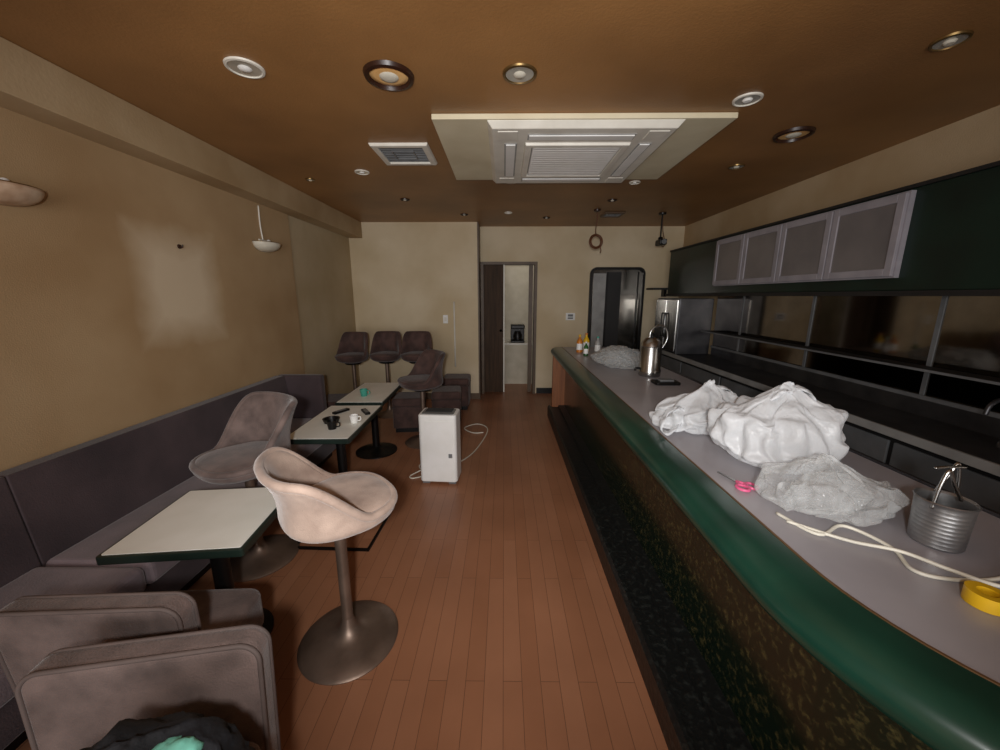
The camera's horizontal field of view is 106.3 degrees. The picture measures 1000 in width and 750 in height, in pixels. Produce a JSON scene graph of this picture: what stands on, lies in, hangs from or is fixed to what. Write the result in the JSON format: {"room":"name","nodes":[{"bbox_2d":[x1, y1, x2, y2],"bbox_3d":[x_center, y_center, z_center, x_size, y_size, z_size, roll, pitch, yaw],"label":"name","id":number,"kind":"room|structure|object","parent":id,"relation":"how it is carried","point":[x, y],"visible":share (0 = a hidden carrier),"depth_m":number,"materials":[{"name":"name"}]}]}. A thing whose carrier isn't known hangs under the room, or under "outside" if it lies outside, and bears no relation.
{"room":"entertainment venue","nodes":[
{"label":"entertainment venue","id":0,"kind":"room"},
{"bbox_2d":[0,107,359,471],"bbox_3d":[-2.236,-0.014,1.350,0.200,2.530,8.600,0,12,1],"label":"wall","id":1,"kind":"structure","parent":0,"point":[107,325],"depth_m":2.19,"materials":[{"name":"paint"}]},
{"bbox_2d":[0,177,44,206],"bbox_3d":[-2.062,-0.774,1.576,0.141,0.106,0.287,0,12,1],"label":"wall sconce","id":2,"kind":"object","parent":1,"relation":"attached to","point":[14,194],"visible":1,"depth_m":1.57,"materials":[{"name":"white glass"}]},
{"bbox_2d":[0,37,361,237],"bbox_3d":[-2.057,-1.137,1.060,0.180,0.209,8.500,0,12,1],"label":"ceiling beam","id":3,"kind":"structure","parent":1,"relation":"attached to","point":[32,86],"depth_m":2.01,"materials":[{"name":"beige paint"}]},
{"bbox_2d":[252,206,280,251],"bbox_3d":[-2.043,-1.287,3.307,0.141,0.386,0.287,0,12,1],"label":"wall sconce","id":4,"kind":"object","parent":1,"relation":"attached to","point":[262,245],"visible":1,"depth_m":3.27,"materials":[{"name":"white glass"}]},
{"bbox_2d":[16,384,667,749],"bbox_3d":[0.224,1.072,2.574,5.200,0.100,10.600,0,12,1],"label":"floor","id":5,"kind":"structure","parent":0,"point":[512,635],"depth_m":1.87,"materials":[{"name":"brown wood"}]},
{"bbox_2d":[0,588,263,694],"bbox_3d":[-1.167,0.945,1.285,0.523,0.682,0.379,0,12,-2],"label":"lounge chair","id":6,"kind":"object","parent":5,"relation":"on","point":[33,627],"visible":0.43,"depth_m":1.06,"materials":[{"name":"grey fabric"}]},
{"bbox_2d":[148,588,263,629],"bbox_3d":[-1.169,0.926,1.327,0.520,0.160,0.290,0,12,-2],"label":"seat cushion","id":7,"kind":"object","parent":6,"relation":"on","point":[217,608],"depth_m":1.38,"materials":[{"name":"fabric"}]},
{"bbox_2d":[15,624,280,749],"bbox_3d":[-0.827,1.054,0.766,0.523,0.682,0.549,-2,12,-9],"label":"lounge chair","id":8,"kind":"object","parent":5,"relation":"on","point":[73,694],"visible":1,"depth_m":0.92,"materials":[{"name":"grey fabric"}]},
{"bbox_2d":[81,712,245,749],"bbox_3d":[-0.698,0.819,0.683,0.456,0.312,0.312,-4,12,-16],"label":"tote bag","id":9,"kind":"object","parent":8,"relation":"on","point":[191,730],"visible":1,"depth_m":0.72,"materials":[{"name":"fabric"}]},
{"bbox_2d":[243,741,260,749],"bbox_3d":[-0.820,1.054,0.721,0.520,0.160,0.460,-2,12,-9],"label":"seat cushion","id":10,"kind":"object","parent":8,"relation":"on","point":[248,745],"depth_m":0.95,"materials":[{"name":"fabric"}]},
{"bbox_2d":[0,374,335,749],"bbox_3d":[-1.830,0.803,1.671,0.590,0.800,4.100,0,12,1],"label":"bench","id":11,"kind":"object","parent":5,"relation":"on","point":[59,511],"visible":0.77,"depth_m":1.82,"materials":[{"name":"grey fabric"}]},
{"bbox_2d":[0,477,40,587],"bbox_3d":[-2.066,0.886,0.623,0.139,0.530,2.006,0,12,1],"label":"cushion","id":12,"kind":"object","parent":11,"relation":"on","point":[20,549],"depth_m":1.56,"materials":[{"name":"fabric"}]},
{"bbox_2d":[0,567,145,707],"bbox_3d":[-1.786,1.087,0.662,0.480,0.120,2.004,0,12,1],"label":"seat cushion","id":13,"kind":"object","parent":11,"relation":"on","point":[30,581],"depth_m":1.53,"materials":[{"name":"fabric"}]},
{"bbox_2d":[0,376,293,566],"bbox_3d":[-2.045,0.471,2.589,0.139,0.530,2.006,0,12,1],"label":"cushion","id":14,"kind":"object","parent":11,"relation":"on","point":[61,500],"depth_m":1.94,"materials":[{"name":"fabric"}]},
{"bbox_2d":[45,418,322,583],"bbox_3d":[-1.764,0.672,2.629,0.480,0.120,2.004,0,12,1],"label":"seat cushion","id":15,"kind":"object","parent":11,"relation":"on","point":[83,551],"depth_m":1.87,"materials":[{"name":"fabric"}]},
{"bbox_2d":[96,487,277,633],"bbox_3d":[-1.220,0.898,1.654,0.500,0.620,0.480,-1,12,-5],"label":"cafe table","id":16,"kind":"object","parent":5,"relation":"on","point":[216,525],"visible":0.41,"depth_m":1.52,"materials":[{"name":"white laminate"}]},
{"bbox_2d":[189,391,299,581],"bbox_3d":[-1.427,0.621,2.162,0.530,0.953,0.517,8,14,32],"label":"bar stool","id":17,"kind":"object","parent":5,"relation":"on","point":[261,421],"visible":0.83,"depth_m":2.17,"materials":[{"name":"fabric"}]},
{"bbox_2d":[253,447,397,685],"bbox_3d":[-0.696,0.758,1.608,0.506,0.913,0.519,-10,16,-40],"label":"bar stool","id":18,"kind":"object","parent":5,"relation":"on","point":[315,505],"visible":1,"depth_m":1.58,"materials":[{"name":"fabric"}]},
{"bbox_2d":[290,405,381,472],"bbox_3d":[-1.212,0.641,2.877,0.440,0.620,0.780,0,12,-1],"label":"cafe table","id":19,"kind":"object","parent":5,"relation":"on","point":[314,431],"visible":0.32,"depth_m":2.69,"materials":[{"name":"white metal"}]},
{"bbox_2d":[322,416,339,423],"bbox_3d":[-1.242,0.333,2.761,0.120,0.030,0.120,0,12,1],"label":"ashtray","id":20,"kind":"object","parent":19,"relation":"on","point":[324,419],"visible":0.59,"depth_m":2.78,"materials":[{"name":"black metal"}]},
{"bbox_2d":[326,419,339,429],"bbox_3d":[-1.168,0.348,2.616,0.085,0.060,0.070,8,14,34],"label":"coffee mug","id":21,"kind":"object","parent":19,"relation":"on","point":[331,423],"visible":1,"depth_m":2.60,"materials":[{"name":"black ceramic"}]},
{"bbox_2d":[332,408,349,414],"bbox_3d":[-1.270,0.288,2.997,0.040,0.020,0.140,7,14,29],"label":"remote control","id":22,"kind":"object","parent":19,"relation":"on","point":[344,409],"visible":1,"depth_m":2.98,"materials":[{"name":"black plastic"}]},
{"bbox_2d":[349,414,360,422],"bbox_3d":[-1.067,0.322,2.753,0.078,0.055,0.064,8,14,34],"label":"coffee mug","id":23,"kind":"object","parent":19,"relation":"on","point":[353,417],"visible":1,"depth_m":2.74,"materials":[{"name":"white ceramic"}]},
{"bbox_2d":[361,408,369,414],"bbox_3d":[-1.070,0.291,2.986,0.040,0.020,0.140,-8,14,-33],"label":"remote control","id":24,"kind":"object","parent":19,"relation":"on","point":[365,411],"visible":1,"depth_m":2.95,"materials":[{"name":"black plastic"}]},
{"bbox_2d":[326,393,347,407],"bbox_3d":[-1.827,0.452,4.305,0.410,0.400,0.410,-1,12,-5],"label":"ottoman","id":25,"kind":"object","parent":5,"relation":"on","point":[331,399],"visible":0.22,"depth_m":4.22,"materials":[{"name":"brown fabric"}]},
{"bbox_2d":[298,514,390,551],"bbox_3d":[-1.032,1.030,2.497,0.480,0.013,0.400,1,12,3],"label":"frame","id":26,"kind":"object","parent":5,"relation":"on","point":[299,547],"visible":0.54,"depth_m":2.30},
{"bbox_2d":[368,515,389,548],"bbox_3d":[-0.799,1.032,2.487,0.016,0.013,0.370,1,12,3],"label":"bar","id":27,"kind":"object","parent":26,"relation":"attached to","point":[386,519],"visible":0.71,"depth_m":2.45,"materials":[{"name":"black metal"}]},
{"bbox_2d":[334,332,368,388],"bbox_3d":[-1.843,0.012,4.733,0.397,1.084,0.379,2,12,8],"label":"bar stool","id":28,"kind":"object","parent":5,"relation":"on","point":[353,346],"visible":0.81,"depth_m":4.73,"materials":[{"name":"fabric"}]},
{"bbox_2d":[335,383,400,458],"bbox_3d":[-1.243,0.463,3.719,0.420,0.620,0.780,0,12,-1],"label":"cafe table","id":29,"kind":"object","parent":5,"relation":"on","point":[380,393],"visible":0.89,"depth_m":3.68,"materials":[{"name":"white laminate top"},{"name":"dark green edging"},{"name":"black metal"}]},
{"bbox_2d":[360,388,369,396],"bbox_3d":[-1.258,0.164,3.478,0.085,0.065,0.070,8,14,34],"label":"cup","id":30,"kind":"object","parent":29,"relation":"on","point":[363,391],"visible":1,"depth_m":3.46,"materials":[{"name":"green ceramic"}]},
{"bbox_2d":[369,331,400,418],"bbox_3d":[-1.451,-0.008,4.827,0.397,1.084,0.379,1,12,3],"label":"bar stool","id":31,"kind":"object","parent":5,"relation":"on","point":[386,345],"visible":0.94,"depth_m":4.83,"materials":[{"name":"fabric"}]},
{"bbox_2d":[392,392,425,431],"bbox_3d":[-1.056,0.429,4.415,0.350,0.400,0.350,-1,12,-5],"label":"ottoman","id":32,"kind":"object","parent":5,"relation":"on","point":[406,407],"visible":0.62,"depth_m":4.25,"materials":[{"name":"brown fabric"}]},
{"bbox_2d":[392,392,425,406],"bbox_3d":[-1.056,0.282,4.384,0.350,0.100,0.350,-1,12,-5],"label":"cushion","id":33,"kind":"object","parent":32,"relation":"on","point":[401,399],"depth_m":4.23,"materials":[{"name":"fabric"}]},
{"bbox_2d":[400,331,431,363],"bbox_3d":[-1.060,-0.007,4.823,0.397,1.084,0.379,0,12,-1],"label":"bar stool","id":34,"kind":"object","parent":5,"relation":"on","point":[414,343],"visible":0.54,"depth_m":4.83,"materials":[{"name":"fabric"}]},
{"bbox_2d":[397,349,444,448],"bbox_3d":[-0.810,0.243,3.923,0.476,0.967,0.486,-8,14,-34],"label":"bar stool","id":35,"kind":"object","parent":5,"relation":"on","point":[426,374],"visible":0.94,"depth_m":3.87,"materials":[{"name":"fabric"}]},
{"bbox_2d":[431,386,460,420],"bbox_3d":[-0.653,0.373,4.633,0.350,0.420,0.350,-1,12,-5],"label":"ottoman","id":36,"kind":"object","parent":5,"relation":"on","point":[442,396],"visible":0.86,"depth_m":4.45,"materials":[{"name":"brown fabric"}]},
{"bbox_2d":[431,386,460,399],"bbox_3d":[-0.653,0.216,4.601,0.350,0.100,0.350,-1,12,-5],"label":"cushion","id":37,"kind":"object","parent":36,"relation":"on","point":[441,392],"depth_m":4.44,"materials":[{"name":"fabric"}]},
{"bbox_2d":[409,408,487,483],"bbox_3d":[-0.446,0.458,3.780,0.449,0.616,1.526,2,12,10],"label":"dehumidifier","id":38,"kind":"object","parent":5,"relation":"on","point":[439,428],"visible":1,"depth_m":3.05,"materials":[{"name":"white plastic"}]},
{"bbox_2d":[441,374,470,409],"bbox_3d":[-0.606,0.229,5.267,0.370,0.440,0.370,0,12,1],"label":"ottoman","id":39,"kind":"object","parent":5,"relation":"on","point":[463,380],"visible":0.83,"depth_m":5.09,"materials":[{"name":"brown fabric"}]},
{"bbox_2d":[442,374,470,385],"bbox_3d":[-0.606,0.062,5.232,0.370,0.100,0.370,0,12,1],"label":"cushion","id":40,"kind":"object","parent":39,"relation":"on","point":[449,379],"depth_m":5.06,"materials":[{"name":"fabric"}]},
{"bbox_2d":[504,340,532,383],"bbox_3d":[0.481,-0.246,6.816,0.880,0.730,0.530,0,12,1],"label":"cabinet","id":41,"kind":"object","parent":5,"relation":"on","point":[516,354],"depth_m":6.60,"materials":[{"name":"paint"}]},
{"bbox_2d":[511,324,524,342],"bbox_3d":[0.309,-0.733,6.608,0.240,0.310,0.220,0,12,1],"label":"coffee maker","id":42,"kind":"object","parent":41,"relation":"on","point":[517,330],"visible":1,"depth_m":6.53,"materials":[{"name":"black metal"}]},
{"bbox_2d":[505,340,532,344],"bbox_3d":[0.481,-0.588,6.744,0.880,0.030,0.530,0,12,1],"label":"countertop","id":43,"kind":"structure","parent":41,"relation":"on","point":[507,342],"depth_m":6.49,"materials":[{"name":"white plastic"}]},
{"bbox_2d":[547,346,999,749],"bbox_3d":[1.360,0.556,2.571,1.530,0.912,4.590,0,12,1],"label":"bar counter","id":44,"kind":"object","parent":5,"relation":"on","point":[746,627],"depth_m":1.13,"materials":[{"name":"green paint"}]},
{"bbox_2d":[576,334,582,352],"bbox_3d":[0.905,-0.359,4.258,0.069,0.200,0.069,0,12,1],"label":"sauce bottle","id":45,"kind":"object","parent":44,"relation":"on","point":[579,346],"visible":1,"depth_m":4.24,"materials":[{"name":"orange plastic"}]},
{"bbox_2d":[583,342,588,355],"bbox_3d":[0.922,-0.283,4.019,0.052,0.150,0.052,0,12,1],"label":"drink bottle","id":46,"kind":"object","parent":44,"relation":"on","point":[585,351],"visible":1,"depth_m":4.00,"materials":[{"name":"green glass"}]},
{"bbox_2d":[583,333,589,351],"bbox_3d":[0.995,-0.378,4.325,0.073,0.210,0.073,0,12,1],"label":"sauce bottle","id":47,"kind":"object","parent":44,"relation":"on","point":[586,339],"visible":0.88,"depth_m":4.30,"materials":[{"name":"yellow plastic"}]},
{"bbox_2d":[594,336,600,353],"bbox_3d":[1.083,-0.333,4.160,0.066,0.190,0.066,0,12,1],"label":"detergent bottle","id":48,"kind":"object","parent":44,"relation":"on","point":[597,347],"visible":0.84,"depth_m":4.14,"materials":[{"name":"grey plastic"}]},
{"bbox_2d":[590,344,639,368],"bbox_3d":[1.123,-0.196,3.539,0.520,0.178,0.605,0,12,1],"label":"plastic wrap","id":49,"kind":"object","parent":44,"relation":"on","point":[610,363],"visible":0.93,"depth_m":3.50,"materials":[{"name":"white"}]},
{"bbox_2d":[634,325,668,377],"bbox_3d":[1.202,-0.196,2.981,0.193,0.408,0.171,-10,16,-40],"label":"urn","id":50,"kind":"object","parent":44,"relation":"on","point":[651,348],"visible":1,"depth_m":2.94,"materials":[{"name":"metal"}]},
{"bbox_2d":[651,378,680,385],"bbox_3d":[1.208,0.046,2.736,0.180,0.035,0.120,0,12,1],"label":"tray","id":51,"kind":"object","parent":44,"relation":"on","point":[660,381],"visible":1,"depth_m":2.70,"materials":[{"name":"metal"}]},
{"bbox_2d":[648,378,743,435],"bbox_3d":[0.962,0.135,1.815,0.470,0.237,0.358,0,12,1],"label":"plastic bag","id":52,"kind":"object","parent":44,"relation":"on","point":[689,411],"visible":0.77,"depth_m":1.74,"materials":[{"name":"white plastic"}]},
{"bbox_2d":[717,471,759,491],"bbox_3d":[0.808,0.363,1.288,0.080,0.010,0.140,-4,13,-18],"label":"scissors","id":53,"kind":"object","parent":44,"relation":"on","point":[756,487],"visible":0.99,"depth_m":1.25,"materials":[{"name":"plastic"}]},
{"bbox_2d":[705,379,843,476],"bbox_3d":[1.030,0.172,1.429,0.441,0.324,0.382,0,12,1],"label":"plastic bag","id":54,"kind":"object","parent":44,"relation":"on","point":[780,424],"visible":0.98,"depth_m":1.33,"materials":[{"name":"white plastic"}]},
{"bbox_2d":[757,452,911,525],"bbox_3d":[0.976,0.316,1.116,0.390,0.174,0.255,0,12,1],"label":"clear plastic bag","id":55,"kind":"object","parent":44,"relation":"on","point":[835,473],"visible":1,"depth_m":1.11,"materials":[{"name":"white"}]},
{"bbox_2d":[776,512,999,581],"bbox_3d":[1.044,0.438,0.924,0.563,0.015,0.195,4,13,18],"label":"extension cord","id":56,"kind":"object","parent":44,"relation":"on","point":[944,578],"visible":0.98,"depth_m":0.93,"materials":[{"name":"white plastic"}]},
{"bbox_2d":[786,520,999,587],"bbox_3d":[1.016,0.441,0.899,0.523,0.022,0.079,7,14,30],"label":"extension cord","id":57,"kind":"object","parent":44,"relation":"on","point":[941,566],"visible":0.98,"depth_m":0.91,"materials":[{"name":"white plastic"}]},
{"bbox_2d":[906,462,981,553],"bbox_3d":[1.135,0.331,0.957,0.118,0.210,0.116,0,12,1],"label":"pail","id":58,"kind":"object","parent":44,"relation":"on","point":[940,520],"visible":1,"depth_m":0.94,"materials":[{"name":"metal"}]},
{"bbox_2d":[960,580,999,616],"bbox_3d":[1.007,0.462,0.776,0.064,0.030,0.064,0,12,1],"label":"tape roll","id":59,"kind":"object","parent":44,"relation":"on","point":[984,597],"visible":1,"depth_m":0.77,"materials":[{"name":"plastic"}]},
{"bbox_2d":[661,347,999,512],"bbox_3d":[2.425,0.464,3.036,0.500,0.900,5.200,0,12,1],"label":"countertop","id":60,"kind":"structure","parent":5,"relation":"on","point":[911,435],"depth_m":2.26,"materials":[{"name":"metal"}]},
{"bbox_2d":[654,298,713,353],"bbox_3d":[2.423,-0.679,5.059,0.481,0.700,0.690,0,12,1],"label":"stainless steel refrigerator","id":61,"kind":"object","parent":60,"relation":"on","point":[683,318],"visible":0.95,"depth_m":4.75,"materials":[{"name":"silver metal"}]},
{"bbox_2d":[982,398,999,447],"bbox_3d":[2.416,0.232,1.814,0.167,0.255,0.095,6,13,25],"label":"gooseneck faucet","id":62,"kind":"object","parent":60,"relation":"on","point":[991,404],"visible":1,"depth_m":1.79,"materials":[{"name":"metal"}]},
{"bbox_2d":[349,222,481,392],"bbox_3d":[-1.295,-0.924,5.670,1.990,2.530,0.450,0,12,1],"label":"wall","id":63,"kind":"structure","parent":0,"point":[406,276],"depth_m":5.37,"materials":[{"name":"beige paint"}]},
{"bbox_2d":[391,393,479,398],"bbox_3d":[-1.197,0.318,5.693,1.790,0.090,0.015,0,12,1],"label":"baseboard","id":64,"kind":"structure","parent":63,"relation":"attached to","point":[428,395],"depth_m":5.68,"materials":[{"name":"brown wood"}]},
{"bbox_2d":[443,315,447,322],"bbox_3d":[-0.792,-0.811,5.449,0.070,0.120,0.018,0,12,1],"label":"light switch","id":65,"kind":"object","parent":63,"relation":"attached to","point":[445,317],"visible":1,"depth_m":5.44,"materials":[{"name":"white plastic"}]},
{"bbox_2d":[453,302,455,366],"bbox_3d":[-0.662,-0.590,5.489,0.024,0.950,0.023,0,12,1],"label":"conduit","id":66,"kind":"object","parent":63,"relation":"attached to","point":[453,302],"visible":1,"depth_m":5.49,"materials":[{"name":"white plastic"}]},
{"bbox_2d":[477,222,481,398],"bbox_3d":[-0.305,-0.909,5.601,0.020,2.528,0.350,0,12,1],"label":"trim","id":67,"kind":"structure","parent":63,"relation":"attached to","point":[478,225],"depth_m":5.46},
{"bbox_2d":[481,262,484,392],"bbox_3d":[-0.268,-0.714,5.887,0.040,2.030,0.170,0,12,1],"label":"door frame","id":68,"kind":"structure","parent":63,"relation":"attached to","point":[482,265],"depth_m":5.78,"materials":[{"name":"grey metal"}]},
{"bbox_2d":[484,265,504,391],"bbox_3d":[-0.088,-0.698,5.884,0.320,1.980,0.060,0,12,1],"label":"leaf","id":69,"kind":"object","parent":63,"relation":"attached to","point":[493,274],"depth_m":5.85,"materials":[{"name":"brown wood"}]},
{"bbox_2d":[0,0,999,226],"bbox_3d":[0.224,-1.501,2.032,5.200,0.100,10.600,0,12,1],"label":"ceiling","id":70,"kind":"structure","parent":0,"point":[864,74],"depth_m":1.75,"materials":[{"name":"brown paint"}]},
{"bbox_2d":[223,56,265,78],"bbox_3d":[-1.140,-1.367,1.676,0.160,0.015,0.160,0,12,1],"label":"recessed light","id":71,"kind":"object","parent":70,"relation":"in","point":[243,67],"visible":1,"depth_m":1.66,"materials":[{"name":"white plastic"}]},
{"bbox_2d":[305,178,314,181],"bbox_3d":[-1.663,-1.706,3.287,0.080,0.015,0.080,0,12,1],"label":"recessed light","id":72,"kind":"object","parent":70,"relation":"in","point":[306,179],"visible":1,"depth_m":3.27,"materials":[{"name":"gold metal"}]},
{"bbox_2d":[354,169,369,174],"bbox_3d":[-1.135,-1.663,3.085,0.120,0.015,0.120,0,12,1],"label":"recessed light","id":73,"kind":"object","parent":70,"relation":"in","point":[359,171],"visible":1,"depth_m":3.07,"materials":[{"name":"white plastic"}]},
{"bbox_2d":[363,60,413,90],"bbox_3d":[-0.513,-1.376,1.735,0.230,0.021,0.230,0,12,1],"label":"recessed light","id":74,"kind":"object","parent":70,"relation":"in","point":[388,75],"visible":1,"depth_m":1.71,"materials":[{"name":"brown metal"}]},
{"bbox_2d":[368,142,436,164],"bbox_3d":[-0.679,-1.578,2.690,0.397,0.019,0.397,0,12,1],"label":"ceiling vent","id":75,"kind":"object","parent":70,"relation":"in","point":[420,153],"depth_m":2.66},
{"bbox_2d":[502,63,536,84],"bbox_3d":[0.091,-1.376,1.722,0.160,0.015,0.160,0,12,1],"label":"recessed light","id":76,"kind":"object","parent":70,"relation":"in","point":[517,73],"visible":1,"depth_m":1.71,"materials":[{"name":"gold metal"}]},
{"bbox_2d":[431,112,737,182],"bbox_3d":[0.476,-1.539,2.650,1.710,0.079,1.130,0,12,1],"label":"air conditioner","id":77,"kind":"object","parent":70,"relation":"attached to","point":[497,147],"depth_m":2.36,"materials":[{"name":"white plastic"}]},
{"bbox_2d":[589,209,602,252],"bbox_3d":[1.150,-1.714,4.481,0.171,0.494,0.080,0,12,1],"label":"cable coil","id":78,"kind":"object","parent":70,"relation":"hanging from","point":[595,210],"visible":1,"depth_m":4.48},
{"bbox_2d":[600,212,625,217],"bbox_3d":[1.402,-1.996,4.674,0.257,0.019,0.257,0,12,1],"label":"ceiling vent","id":79,"kind":"object","parent":70,"relation":"in","point":[606,214],"depth_m":4.65,"materials":[{"name":"grey metal"}]},
{"bbox_2d":[629,180,640,184],"bbox_3d":[1.208,-1.722,3.365,0.100,0.015,0.100,0,12,1],"label":"recessed light","id":80,"kind":"object","parent":70,"relation":"in","point":[635,181],"visible":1,"depth_m":3.36,"materials":[{"name":"white plastic"}]},
{"bbox_2d":[655,212,666,246],"bbox_3d":[2.023,-1.796,4.631,0.133,0.395,0.205,0,12,1],"label":"security camera","id":81,"kind":"object","parent":70,"relation":"attached to","point":[660,242],"visible":1,"depth_m":4.63,"materials":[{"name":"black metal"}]},
{"bbox_2d":[728,164,744,169],"bbox_3d":[1.864,-1.636,2.957,0.120,0.015,0.120,0,12,1],"label":"recessed light","id":82,"kind":"object","parent":70,"relation":"in","point":[736,166],"visible":1,"depth_m":2.94,"materials":[{"name":"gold metal"}]},
{"bbox_2d":[732,92,763,106],"bbox_3d":[1.283,-1.423,1.945,0.140,0.015,0.140,0,12,1],"label":"recessed light","id":83,"kind":"object","parent":70,"relation":"in","point":[747,99],"visible":1,"depth_m":1.93,"materials":[{"name":"white plastic"}]},
{"bbox_2d":[772,126,815,142],"bbox_3d":[1.848,-1.508,2.361,0.220,0.021,0.220,0,12,1],"label":"recessed light","id":84,"kind":"object","parent":70,"relation":"in","point":[802,132],"visible":1,"depth_m":2.34,"materials":[{"name":"metal"}]},
{"bbox_2d":[928,30,973,51],"bbox_3d":[1.798,-1.329,1.499,0.120,0.015,0.120,0,12,1],"label":"recessed light","id":85,"kind":"object","parent":70,"relation":"in","point":[954,39],"visible":1,"depth_m":1.49,"materials":[{"name":"gold metal"}]},
{"bbox_2d":[481,265,533,358],"bbox_3d":[0.274,-1.194,6.951,2.200,2.530,0.100,0,12,1],"label":"wall","id":86,"kind":"structure","parent":0,"point":[516,276],"depth_m":6.85,"materials":[{"name":"paint"}]},
{"bbox_2d":[480,226,537,261],"bbox_3d":[0.132,-1.952,5.627,0.860,0.500,0.120,0,12,1],"label":"lintel","id":87,"kind":"object","parent":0,"point":[517,243],"visible":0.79,"depth_m":5.57,"materials":[{"name":"beige paint"}]},
{"bbox_2d":[483,262,534,264],"bbox_3d":[0.137,-1.687,5.678,0.770,0.040,0.170,0,12,1],"label":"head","id":88,"kind":"object","parent":87,"relation":"attached to","point":[484,263],"visible":0.86,"depth_m":5.60},
{"bbox_2d":[535,226,684,392],"bbox_3d":[1.712,-0.956,5.820,2.300,2.530,0.120,0,12,1],"label":"wall","id":89,"kind":"structure","parent":0,"point":[566,258],"depth_m":5.63,"materials":[{"name":"beige paint"}]},
{"bbox_2d":[527,265,532,391],"bbox_3d":[0.472,-0.701,5.897,0.060,1.980,0.040,0,12,1],"label":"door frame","id":90,"kind":"structure","parent":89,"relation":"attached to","point":[530,301],"depth_m":5.87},
{"bbox_2d":[532,262,537,393],"bbox_3d":[0.542,-0.713,5.879,0.040,2.030,0.170,0,12,1],"label":"door frame","id":91,"kind":"structure","parent":89,"relation":"attached to","point":[536,263],"depth_m":5.83,"materials":[{"name":"grey metal"}]},
{"bbox_2d":[536,388,551,392],"bbox_3d":[1.621,0.252,6.007,2.080,0.090,0.015,0,12,1],"label":"baseboard","id":92,"kind":"structure","parent":89,"relation":"attached to","point":[538,390],"depth_m":6.01,"materials":[{"name":"black metal"}]},
{"bbox_2d":[566,313,574,319],"bbox_3d":[1.081,-0.899,5.768,0.140,0.110,0.020,0,12,1],"label":"plate","id":93,"kind":"object","parent":89,"relation":"attached to","point":[566,313],"visible":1,"depth_m":5.76,"materials":[{"name":"white plastic"}]},
{"bbox_2d":[590,272,621,346],"bbox_3d":[1.613,-0.643,5.792,0.415,1.830,0.024,0,12,1],"label":"door","id":94,"kind":"structure","parent":89,"relation":"in","point":[614,278],"depth_m":5.71,"materials":[{"name":"grey plastic"}]},
{"bbox_2d":[589,270,642,353],"bbox_3d":[1.761,-0.657,5.810,0.750,1.880,0.018,0,12,1],"label":"glass","id":95,"kind":"object","parent":89,"relation":"attached to","point":[629,277],"visible":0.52,"depth_m":5.72,"materials":[{"name":"glass"}]},
{"bbox_2d":[587,267,645,354],"bbox_3d":[1.761,-0.654,5.796,0.820,1.950,0.050,0,12,1],"label":"frame","id":96,"kind":"object","parent":89,"relation":"attached to","point":[595,268],"visible":0.52,"depth_m":5.66,"materials":[{"name":"black metal"}]},
{"bbox_2d":[632,272,639,352],"bbox_3d":[2.071,-0.643,5.790,0.020,1.830,0.019,0,12,1],"label":"stile","id":97,"kind":"object","parent":89,"relation":"attached to","point":[638,272],"visible":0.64,"depth_m":5.71,"materials":[{"name":"black metal"}]},
{"bbox_2d":[646,288,667,296],"bbox_3d":[2.460,-1.222,5.547,0.500,0.125,0.270,0,12,1],"label":"corner shelf","id":98,"kind":"object","parent":89,"relation":"attached to","point":[663,290],"visible":0.79,"depth_m":5.58,"materials":[{"name":"black metal"}]},
{"bbox_2d":[678,105,999,353],"bbox_3d":[2.740,-0.029,1.421,0.150,2.530,8.850,0,12,1],"label":"wall","id":99,"kind":"structure","parent":0,"point":[973,141],"depth_m":2.69,"materials":[{"name":"beige paint"}]},
{"bbox_2d":[665,160,999,295],"bbox_3d":[2.497,-0.782,2.210,0.345,0.620,6.300,0,12,1],"label":"bulkhead","id":100,"kind":"object","parent":99,"relation":"attached to","point":[952,247],"visible":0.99,"depth_m":2.04,"materials":[{"name":"green laminate"}]},
{"bbox_2d":[712,190,916,285],"bbox_3d":[2.339,-1.010,3.119,0.049,0.480,1.950,0,12,1],"label":"upper cabinet","id":101,"kind":"object","parent":100,"relation":"attached to","point":[866,240],"visible":1,"depth_m":2.65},
{"bbox_2d":[700,296,999,418],"bbox_3d":[2.572,-0.115,2.073,0.196,0.630,5.282,0,12,1],"label":"panel","id":102,"kind":"object","parent":99,"relation":"attached to","point":[944,350],"visible":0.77,"depth_m":2.59,"materials":[{"name":"black glass"}]},
{"bbox_2d":[708,331,999,381],"bbox_3d":[2.558,-0.013,2.126,0.151,0.008,5.220,0,12,1],"label":"glass shelf","id":103,"kind":"object","parent":102,"relation":"attached to","point":[963,373],"depth_m":2.55,"materials":[{"name":"clear glass"}]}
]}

